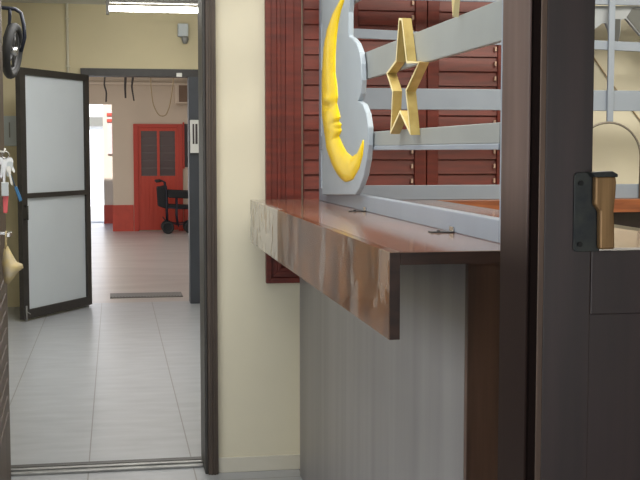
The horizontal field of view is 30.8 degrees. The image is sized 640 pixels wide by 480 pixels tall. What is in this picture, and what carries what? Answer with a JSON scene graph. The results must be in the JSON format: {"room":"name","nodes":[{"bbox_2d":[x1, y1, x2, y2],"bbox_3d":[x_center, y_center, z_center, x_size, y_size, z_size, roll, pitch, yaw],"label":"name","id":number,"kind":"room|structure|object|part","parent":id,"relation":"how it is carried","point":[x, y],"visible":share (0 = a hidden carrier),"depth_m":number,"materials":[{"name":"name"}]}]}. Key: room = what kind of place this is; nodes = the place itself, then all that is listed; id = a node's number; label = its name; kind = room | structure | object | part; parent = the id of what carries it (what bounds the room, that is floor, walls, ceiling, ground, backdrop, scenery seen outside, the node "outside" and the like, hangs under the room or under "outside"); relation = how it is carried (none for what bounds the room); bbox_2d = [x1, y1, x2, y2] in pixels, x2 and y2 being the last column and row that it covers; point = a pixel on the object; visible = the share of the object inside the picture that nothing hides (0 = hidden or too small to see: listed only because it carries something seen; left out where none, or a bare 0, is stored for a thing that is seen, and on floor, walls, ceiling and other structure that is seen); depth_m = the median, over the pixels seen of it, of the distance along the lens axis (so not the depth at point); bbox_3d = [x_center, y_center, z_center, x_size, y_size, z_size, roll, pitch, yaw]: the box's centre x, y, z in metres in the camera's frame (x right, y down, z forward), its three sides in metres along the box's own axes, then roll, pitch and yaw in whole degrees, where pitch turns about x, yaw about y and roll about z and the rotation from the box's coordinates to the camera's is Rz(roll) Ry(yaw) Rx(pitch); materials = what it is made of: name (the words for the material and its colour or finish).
{"room":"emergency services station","nodes":[
{"label":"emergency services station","id":0,"kind":"room"},
{"bbox_2d":[89,104,103,206],"bbox_3d":[-9.298,-3.867,30.798,10.500,6.000,0.300,-1,4,-10],"label":"wall","id":1,"kind":"structure","parent":0,"point":[95,110],"depth_m":31.35,"materials":[{"name":"white paint"}]},
{"bbox_2d":[89,117,102,125],"bbox_3d":[-9.263,-3.147,30.656,10.500,0.242,0.100,-1,4,-10],"label":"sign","id":2,"kind":"structure","parent":1,"relation":"attached to","point":[94,121],"depth_m":31.18,"materials":[{"name":"grey"}]},
{"bbox_2d":[1,2,197,306],"bbox_3d":[-1.123,-0.830,11.476,4.600,2.900,0.150,-1,4,-10],"label":"wall","id":3,"kind":"structure","parent":0,"point":[118,39],"depth_m":11.13,"materials":[{"name":"paint"}]},
{"bbox_2d":[4,116,16,145],"bbox_3d":[-2.948,-1.038,11.044,0.126,0.285,0.030,-1,4,-10],"label":"switch panel","id":4,"kind":"object","parent":3,"relation":"attached to","point":[9,121],"visible":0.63,"depth_m":11.04,"materials":[{"name":"grey plastic"}]},
{"bbox_2d":[15,67,91,320],"bbox_3d":[-2.402,-0.429,10.635,0.092,2.219,1.122,2,5,20],"label":"door","id":5,"kind":"structure","parent":3,"relation":"in","point":[53,124],"depth_m":10.60,"materials":[{"name":"glass"}]},
{"bbox_3d":[-2.566,-0.237,10.143,0.038,0.136,0.016,2,5,20],"label":"pull handle","id":6,"kind":"part","parent":5,"relation":"part of","materials":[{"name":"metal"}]},
{"bbox_3d":[-2.425,-0.961,10.607,0.008,1.036,0.965,2,5,20],"label":"glass panel","id":7,"kind":"part","parent":5,"relation":"part of","materials":[{"name":"white glass"}]},
{"bbox_3d":[-2.425,0.090,10.688,0.008,0.984,0.965,2,5,20],"label":"glass panel","id":8,"kind":"part","parent":5,"relation":"part of","materials":[{"name":"white glass"}]},
{"bbox_2d":[65,3,69,72],"bbox_3d":[-2.411,-0.816,11.157,0.044,2.880,0.028,-1,4,-10],"label":"conduit","id":9,"kind":"object","parent":3,"relation":"attached to","point":[67,19],"visible":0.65,"depth_m":11.06,"materials":[{"name":"beige paint"}]},
{"bbox_2d":[80,68,197,77],"bbox_3d":[-1.740,-1.624,11.290,1.156,0.072,0.180,-1,4,-10],"label":"trim","id":10,"kind":"structure","parent":3,"relation":"attached to","point":[92,72],"depth_m":11.21,"materials":[{"name":"metal"}]},
{"bbox_2d":[177,23,188,43],"bbox_3d":[-1.325,-1.999,11.235,0.106,0.194,0.075,-1,4,-10],"label":"detector","id":11,"kind":"object","parent":3,"relation":"attached to","point":[182,28],"visible":1,"depth_m":11.21,"materials":[{"name":"grey plastic"}]},
{"bbox_2d":[187,77,199,303],"bbox_3d":[-1.222,-0.488,11.459,0.148,2.219,0.200,-1,4,-10],"label":"trim","id":12,"kind":"structure","parent":3,"relation":"attached to","point":[192,82],"depth_m":11.37,"materials":[{"name":"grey metal"}]},
{"bbox_2d":[190,120,198,152],"bbox_3d":[-1.218,-1.008,11.295,0.092,0.320,0.044,-1,4,-10],"label":"lock","id":13,"kind":"object","parent":3,"relation":"attached to","point":[194,124],"visible":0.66,"depth_m":11.28,"materials":[{"name":"white plastic"}]},
{"bbox_2d":[1,0,197,6],"bbox_3d":[-0.612,-2.204,8.472,4.800,0.300,6.020,-1,4,-10],"label":"ceiling","id":14,"kind":"structure","parent":0,"point":[103,2],"depth_m":10.97,"materials":[{"name":"paint"}]},
{"bbox_2d":[106,0,197,14],"bbox_3d":[-1.349,-2.066,10.093,1.014,0.225,0.100,-1,4,-10],"label":"ceiling light","id":15,"kind":"object","parent":14,"relation":"attached to","point":[155,2],"visible":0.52,"depth_m":10.04,"materials":[{"name":"white plastic"}]},
{"bbox_2d":[103,104,112,204],"bbox_3d":[-4.085,-1.898,24.083,0.814,3.100,0.200,-1,4,-10],"label":"wall","id":16,"kind":"structure","parent":0,"point":[107,158],"depth_m":23.96,"materials":[{"name":"paint"}]},
{"bbox_2d":[104,205,112,223],"bbox_3d":[-4.069,-0.536,24.081,0.819,0.385,0.015,-1,4,-10],"label":"trim","id":17,"kind":"structure","parent":16,"relation":"attached to","point":[108,209],"depth_m":24.02,"materials":[{"name":"red paint"}]},
{"bbox_2d":[107,111,111,153],"bbox_3d":[-4.333,-2.213,23.883,0.107,0.882,0.060,-1,4,-10],"label":"window","id":18,"kind":"structure","parent":16,"relation":"in","point":[109,113],"depth_m":23.87,"materials":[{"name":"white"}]},
{"bbox_2d":[89,77,187,230],"bbox_3d":[-4.099,-1.711,21.651,10.500,3.100,0.200,-1,4,-10],"label":"wall","id":19,"kind":"structure","parent":0,"point":[126,112],"depth_m":21.64,"materials":[{"name":"paint"}]},
{"bbox_2d":[89,81,186,84],"bbox_3d":[-2.005,-2.926,21.776,6.100,0.060,0.060,-1,4,-10],"label":"trim","id":20,"kind":"structure","parent":19,"relation":"attached to","point":[90,82],"depth_m":21.48,"materials":[{"name":"paint"}]},
{"bbox_2d":[113,205,187,230],"bbox_3d":[-1.393,-0.440,22.121,5.041,0.492,0.012,-1,4,-10],"label":"trim","id":21,"kind":"structure","parent":19,"relation":"attached to","point":[123,215],"depth_m":21.71,"materials":[{"name":"red paint"}]},
{"bbox_2d":[133,124,182,230],"bbox_3d":[-3.031,-1.169,21.759,0.913,2.003,0.060,-1,4,-10],"label":"door","id":22,"kind":"structure","parent":19,"relation":"in","point":[157,148],"depth_m":21.74,"materials":[{"name":"red paint"}]},
{"bbox_3d":[-3.198,-1.618,21.704,0.296,0.840,0.039,-1,4,-10],"label":"louvre glass","id":23,"kind":"part","parent":22,"relation":"part of","materials":[{"name":"grey glass"}]},
{"bbox_3d":[-2.864,-1.622,21.762,0.289,0.840,0.039,-1,4,-10],"label":"louvre glass","id":24,"kind":"part","parent":22,"relation":"part of","materials":[{"name":"grey"}]},
{"bbox_2d":[175,83,186,103],"bbox_3d":[-2.507,-2.727,21.615,0.376,0.376,0.272,-1,4,-10],"label":"air conditioner","id":25,"kind":"object","parent":19,"relation":"attached to","point":[180,88],"visible":0.61,"depth_m":21.48,"materials":[{"name":"paint"}]},
{"bbox_2d":[179,85,186,101],"bbox_3d":[-2.471,-2.713,21.496,0.286,0.306,0.024,-1,4,-10],"label":"vent grille","id":26,"kind":"object","parent":25,"relation":"attached to","point":[182,88],"depth_m":21.48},
{"bbox_2d":[182,122,187,168],"bbox_3d":[-2.417,-1.778,21.822,0.328,0.867,0.040,-1,4,-10],"label":"window","id":27,"kind":"structure","parent":19,"relation":"in","point":[185,126],"depth_m":21.80,"materials":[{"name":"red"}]},
{"bbox_3d":[-2.563,-1.776,21.796,0.030,0.867,0.040,-1,4,-10],"label":"frame","id":28,"kind":"part","parent":27,"relation":"part of","materials":[{"name":"red paint"}]},
{"bbox_3d":[-2.404,-1.779,21.834,0.298,0.807,0.020,-1,4,-10],"label":"pane","id":29,"kind":"part","parent":27,"relation":"part of","materials":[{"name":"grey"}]},
{"bbox_2d":[8,206,302,479],"bbox_3d":[-4.750,0.371,15.431,20.000,0.100,36.100,-1,4,-10],"label":"floor","id":30,"kind":"structure","parent":0,"point":[95,381],"depth_m":7.91,"materials":[{"name":"grey tile"}]},
{"bbox_2d":[110,292,182,297],"bbox_3d":[-1.810,0.571,12.082,0.742,0.012,0.380,-1,4,-10],"label":"floor drain","id":31,"kind":"object","parent":30,"relation":"on","point":[146,294],"visible":1,"depth_m":12.01,"materials":[{"name":"grey metal"}]},
{"bbox_2d":[155,179,187,233],"bbox_3d":[-2.653,-0.622,21.278,0.733,0.985,0.524,-1,4,-10],"label":"chair","id":32,"kind":"object","parent":30,"relation":"on","point":[163,194],"visible":0.75,"depth_m":21.04,"materials":[{"name":"black metal"}]},
{"bbox_3d":[-2.882,-0.787,21.225,0.211,0.430,0.400,-1,4,-10],"label":"backrest","id":33,"kind":"part","parent":32,"relation":"part of","materials":[{"name":"black fabric"}]},
{"bbox_3d":[-2.730,-0.690,21.473,0.650,0.867,0.032,-1,4,-10],"label":"frame","id":34,"kind":"part","parent":32,"relation":"part of","materials":[{"name":"black metal"}]},
{"bbox_3d":[-2.596,-0.628,21.288,0.420,0.067,0.400,-1,4,-10],"label":"seat","id":35,"kind":"part","parent":32,"relation":"part of","materials":[{"name":"black fabric"}]},
{"bbox_3d":[-2.549,-0.828,21.067,0.419,0.159,0.060,-1,4,-10],"label":"armrest panel","id":36,"kind":"part","parent":32,"relation":"part of","materials":[{"name":"black plastic"}]},
{"bbox_2d":[250,198,639,479],"bbox_3d":[1.073,0.537,4.136,2.363,1.296,2.774,-1,4,-10],"label":"counter","id":37,"kind":"object","parent":30,"relation":"on","point":[399,319],"depth_m":3.29,"materials":[{"name":"brown wood"}]},
{"bbox_3d":[0.133,-0.112,4.223,0.064,0.016,0.036,-1,4,-10],"label":"angle bracket","id":38,"kind":"part","parent":37,"relation":"part of","materials":[{"name":"silver metal"}]},
{"bbox_3d":[0.133,-0.106,4.223,0.064,0.003,0.036,-1,4,-10],"label":"plate","id":39,"kind":"part","parent":37,"relation":"part of","materials":[{"name":"grey metal"}]},
{"bbox_3d":[0.139,0.563,4.090,0.020,1.251,2.541,-1,4,-10],"label":"panel","id":40,"kind":"part","parent":37,"relation":"part of","materials":[{"name":"grey laminate"}]},
{"bbox_3d":[0.327,-0.028,3.135,0.064,0.016,0.036,-1,4,-10],"label":"angle bracket","id":41,"kind":"part","parent":37,"relation":"part of","materials":[{"name":"silver metal"}]},
{"bbox_3d":[0.327,-0.022,3.135,0.064,0.003,0.036,-1,4,-10],"label":"plate","id":42,"kind":"part","parent":37,"relation":"part of","materials":[{"name":"grey metal"}]},
{"bbox_2d":[257,198,639,252],"bbox_3d":[1.085,-0.080,4.093,2.339,0.028,2.770,-1,4,-10],"label":"countertop","id":43,"kind":"structure","parent":37,"relation":"on","point":[402,236],"depth_m":3.30,"materials":[{"name":"brown wood"}]},
{"bbox_2d":[400,251,499,264],"bbox_3d":[0.572,0.036,2.598,0.806,0.027,0.003,-1,4,-10],"label":"trim","id":44,"kind":"structure","parent":37,"relation":"on","point":[470,257],"depth_m":2.55,"materials":[{"name":"brown wood"}]},
{"bbox_2d":[319,0,639,242],"bbox_3d":[1.204,-0.687,4.085,2.010,1.184,2.515,-1,4,-10],"label":"lattice fence","id":45,"kind":"object","parent":37,"relation":"on","point":[481,27],"visible":0.51,"depth_m":4.01,"materials":[{"name":"white paint"}]},
{"bbox_3d":[0.024,-0.759,5.125,0.050,1.170,0.050,-1,4,-10],"label":"corner post","id":46,"kind":"part","parent":45,"relation":"part of","materials":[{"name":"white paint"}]},
{"bbox_2d":[322,0,372,194],"bbox_3d":[0.085,-0.655,4.499,0.048,0.994,0.918,-1,4,-10],"label":"ornament","id":47,"kind":"object","parent":45,"relation":"attached to","point":[347,123],"visible":1,"depth_m":4.48,"materials":[{"name":"paint"}]},
{"bbox_2d":[386,18,428,134],"bbox_3d":[0.265,-0.501,3.550,0.030,0.361,0.412,-1,4,-10],"label":"star","id":48,"kind":"object","parent":45,"relation":"attached to","point":[405,51],"visible":1,"depth_m":3.53,"materials":[{"name":"gold metal"}]},
{"bbox_3d":[0.232,-0.111,3.954,0.035,0.056,2.420,-1,4,-10],"label":"rail","id":49,"kind":"part","parent":45,"relation":"part of","materials":[{"name":"grey metal"}]},
{"bbox_2d":[452,0,459,16],"bbox_3d":[0.357,-0.739,3.040,0.016,0.308,0.323,-1,4,-10],"label":"star","id":50,"kind":"object","parent":45,"relation":"attached to","point":[455,3],"visible":1,"depth_m":3.04,"materials":[{"name":"gold metal"}]},
{"bbox_3d":[0.990,-0.222,5.335,1.910,0.066,0.035,-1,4,-10],"label":"rail","id":51,"kind":"part","parent":45,"relation":"part of","materials":[{"name":"grey metal"}]},
{"bbox_3d":[0.455,-0.574,2.703,0.050,1.170,0.045,-1,4,-10],"label":"post","id":52,"kind":"part","parent":45,"relation":"part of","materials":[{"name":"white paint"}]},
{"bbox_2d":[595,6,639,40],"bbox_3d":[1.352,-0.998,5.379,0.629,0.184,0.026,-1,4,-10],"label":"board","id":53,"kind":"object","parent":45,"relation":"attached to","point":[630,14],"visible":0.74,"depth_m":5.37,"materials":[{"name":"grey"}]},
{"bbox_3d":[0.641,0.656,2.881,0.587,1.251,0.021,-1,4,-10],"label":"panel","id":54,"kind":"part","parent":37,"relation":"part of","materials":[{"name":"brown wood"}]},
{"bbox_2d":[593,121,639,197],"bbox_3d":[1.331,-0.370,5.357,0.328,0.354,0.011,-1,4,-10],"label":"arch","id":55,"kind":"object","parent":37,"relation":"on","point":[607,122],"visible":0.56,"depth_m":5.36,"materials":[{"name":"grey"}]},
{"bbox_2d":[498,0,531,479],"bbox_3d":[0.319,-0.092,1.855,0.019,2.900,0.128,-1,4,-10],"label":"trim","id":56,"kind":"structure","parent":30,"relation":"on","point":[517,14],"depth_m":1.85,"materials":[{"name":"brown wood"}]},
{"bbox_2d":[525,0,533,479],"bbox_3d":[0.328,-0.088,1.795,0.012,2.900,0.008,-1,4,-10],"label":"trim","id":57,"kind":"structure","parent":56,"relation":"attached to","point":[532,0],"depth_m":1.80,"materials":[{"name":"brown wood"}]},
{"bbox_2d":[215,0,639,457],"bbox_3d":[-0.065,-0.373,5.516,4.600,2.900,0.250,-1,4,-10],"label":"wall","id":58,"kind":"structure","parent":0,"point":[259,320],"depth_m":5.40,"materials":[{"name":"beige paint"}]},
{"bbox_2d":[0,0,11,479],"bbox_3d":[-1.322,-0.026,4.780,0.101,2.280,0.750,-1,4,-10],"label":"door","id":59,"kind":"structure","parent":58,"relation":"in","point":[5,447],"depth_m":4.98,"materials":[{"name":"brown"}]},
{"bbox_3d":[-1.335,0.504,4.874,0.006,0.662,0.400,-1,4,-10],"label":"moulding","id":60,"kind":"part","parent":59,"relation":"part of","materials":[{"name":"brown wood"}]},
{"bbox_3d":[-1.297,-0.014,4.766,0.056,0.080,0.132,-1,4,-10],"label":"handle","id":61,"kind":"part","parent":59,"relation":"part of","materials":[{"name":"silver metal"}]},
{"bbox_2d":[0,151,21,212],"bbox_3d":[-1.283,-0.239,4.783,0.103,0.256,0.028,-1,4,-10],"label":"bunch","id":62,"kind":"object","parent":59,"relation":"hanging from","point":[6,163],"visible":1,"depth_m":4.77,"materials":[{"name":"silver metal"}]},
{"bbox_2d":[2,231,22,284],"bbox_3d":[-1.269,0.074,4.789,0.086,0.225,0.048,-1,4,-10],"label":"cloth bag","id":63,"kind":"object","parent":59,"relation":"hanging from","point":[11,267],"visible":0.97,"depth_m":4.78,"materials":[{"name":"beige fabric"}]},
{"bbox_2d":[11,456,201,467],"bbox_3d":[-1.021,1.071,5.559,0.905,0.014,0.050,-1,4,-10],"label":"trim","id":64,"kind":"structure","parent":58,"relation":"attached to","point":[198,457],"depth_m":5.55,"materials":[{"name":"metal"}]},
{"bbox_2d":[11,460,202,475],"bbox_3d":[-1.008,1.074,5.485,0.905,0.020,0.100,-1,4,-10],"label":"trim","id":65,"kind":"structure","parent":58,"relation":"attached to","point":[185,463],"depth_m":5.46,"materials":[{"name":"metal"}]},
{"bbox_2d":[198,0,207,473],"bbox_3d":[-0.550,-0.126,5.439,0.014,2.420,0.270,-1,4,-10],"label":"trim","id":66,"kind":"structure","parent":58,"relation":"attached to","point":[201,3],"depth_m":5.37,"materials":[{"name":"metal"}]},
{"bbox_2d":[205,0,218,474],"bbox_3d":[-0.496,-0.137,5.308,0.046,2.460,0.041,-1,4,-10],"label":"trim","id":67,"kind":"structure","parent":58,"relation":"attached to","point":[210,21],"depth_m":5.30,"materials":[{"name":"brown metal"}]},
{"bbox_2d":[218,454,299,472],"bbox_3d":[0.874,1.034,5.657,2.740,0.072,0.012,-1,4,-10],"label":"baseboard","id":68,"kind":"structure","parent":58,"relation":"attached to","point":[288,461],"depth_m":5.45,"materials":[{"name":"tile"}]},
{"bbox_2d":[265,0,500,282],"bbox_3d":[0.506,-0.673,5.450,1.537,1.731,0.034,-1,4,-10],"label":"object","id":69,"kind":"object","parent":58,"relation":"in","point":[480,68],"depth_m":5.39,"materials":[{"name":"red paint"}]},
{"bbox_3d":[0.506,-0.673,5.450,1.537,1.731,0.034,-1,4,-10],"label":"frame","id":70,"kind":"part","parent":69,"relation":"part of","materials":[{"name":"red paint"}]},
{"bbox_2d":[302,0,303,198],"bbox_3d":[0.018,-0.667,5.365,0.197,1.395,0.028,-1,4,-10],"label":"shutter","id":71,"kind":"object","parent":69,"relation":"attached to","point":[302,0],"depth_m":5.34,"materials":[{"name":"red paint"}]},
{"bbox_2d":[354,1,426,184],"bbox_3d":[0.308,-0.671,5.416,0.384,1.395,0.028,-1,4,-10],"label":"shutter","id":72,"kind":"object","parent":69,"relation":"attached to","point":[388,167],"depth_m":5.42,"materials":[{"name":"red paint"}]},
{"bbox_2d":[426,1,500,184],"bbox_3d":[0.698,-0.676,5.484,0.399,1.395,0.028,-1,4,-10],"label":"shutter","id":73,"kind":"object","parent":69,"relation":"attached to","point":[480,68],"depth_m":5.48,"materials":[{"name":"red paint"}]},
{"bbox_2d":[594,58,639,119],"bbox_3d":[1.512,-0.702,5.635,0.747,0.809,0.006,-1,4,-10],"label":"cable","id":74,"kind":"object","parent":58,"relation":"attached to","point":[594,58],"visible":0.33,"depth_m":5.60,"materials":[{"name":"brown plastic"}]},
{"bbox_3d":[-3.193,-2.915,16.423,10.500,0.100,10.600,-1,4,-10],"label":"ceiling","id":75,"kind":"structure","parent":0,"visible":0},
{"bbox_2d":[104,77,106,101],"bbox_3d":[-2.711,-2.234,14.625,0.044,0.983,0.021,-1,4,-10],"label":"cable","id":76,"kind":"object","parent":75,"relation":"hanging from","point":[104,77],"visible":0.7,"depth_m":14.65,"materials":[{"name":"grey plastic"}]},
{"bbox_2d":[124,77,126,97],"bbox_3d":[-2.464,-2.263,14.667,0.038,0.931,0.039,-1,4,-10],"label":"cable","id":77,"kind":"object","parent":75,"relation":"hanging from","point":[125,78],"visible":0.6,"depth_m":14.68,"materials":[{"name":"grey plastic"}]},
{"bbox_2d":[131,77,134,100],"bbox_3d":[-2.360,-2.246,14.687,0.072,0.969,0.035,-1,4,-10],"label":"cable","id":78,"kind":"object","parent":75,"relation":"hanging from","point":[132,80],"visible":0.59,"depth_m":14.70,"materials":[{"name":"grey plastic"}]},
{"bbox_2d":[150,78,173,116],"bbox_3d":[-2.002,-2.154,14.757,0.330,1.162,0.016,-1,4,-10],"label":"wire","id":79,"kind":"object","parent":75,"relation":"hanging from","point":[150,78],"visible":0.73,"depth_m":14.79,"materials":[{"name":"brown"}]},
{"bbox_3d":[-2.243,-0.283,4.342,0.100,2.900,13.550,-1,4,-10],"label":"wall","id":80,"kind":"structure","parent":0,"visible":0},
{"bbox_2d":[1,6,26,78],"bbox_3d":[-2.360,-1.306,7.628,0.840,0.486,0.367,-1,4,-10],"label":"wheel","id":81,"kind":"object","parent":80,"relation":"attached to","point":[14,38],"visible":0.98,"depth_m":7.66,"materials":[{"name":"black rubber"}]},
{"bbox_3d":[2.016,-0.111,2.101,1.697,2.900,0.080,-1,4,-10],"label":"wall partition","id":82,"kind":"structure","parent":0,"visible":0},
{"bbox_2d":[527,0,639,479],"bbox_3d":[0.714,0.249,1.858,0.780,2.180,0.062,-1,4,-10],"label":"door","id":83,"kind":"structure","parent":82,"relation":"in","point":[584,382],"depth_m":1.78,"materials":[{"name":"brown wood"}]},
{"bbox_3d":[0.407,-0.043,1.770,0.044,0.121,0.004,-1,4,-10],"label":"lock plate","id":84,"kind":"part","parent":83,"relation":"part of","materials":[{"name":"black metal"}]},
{"bbox_3d":[0.721,0.633,1.895,0.625,1.048,0.026,-1,4,-10],"label":"panel","id":85,"kind":"part","parent":83,"relation":"part of","materials":[{"name":"brown wood"}]},
{"bbox_3d":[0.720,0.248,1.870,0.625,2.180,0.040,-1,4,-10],"label":"cross rail","id":86,"kind":"part","parent":83,"relation":"part of","materials":[{"name":"brown wood"}]}
]}

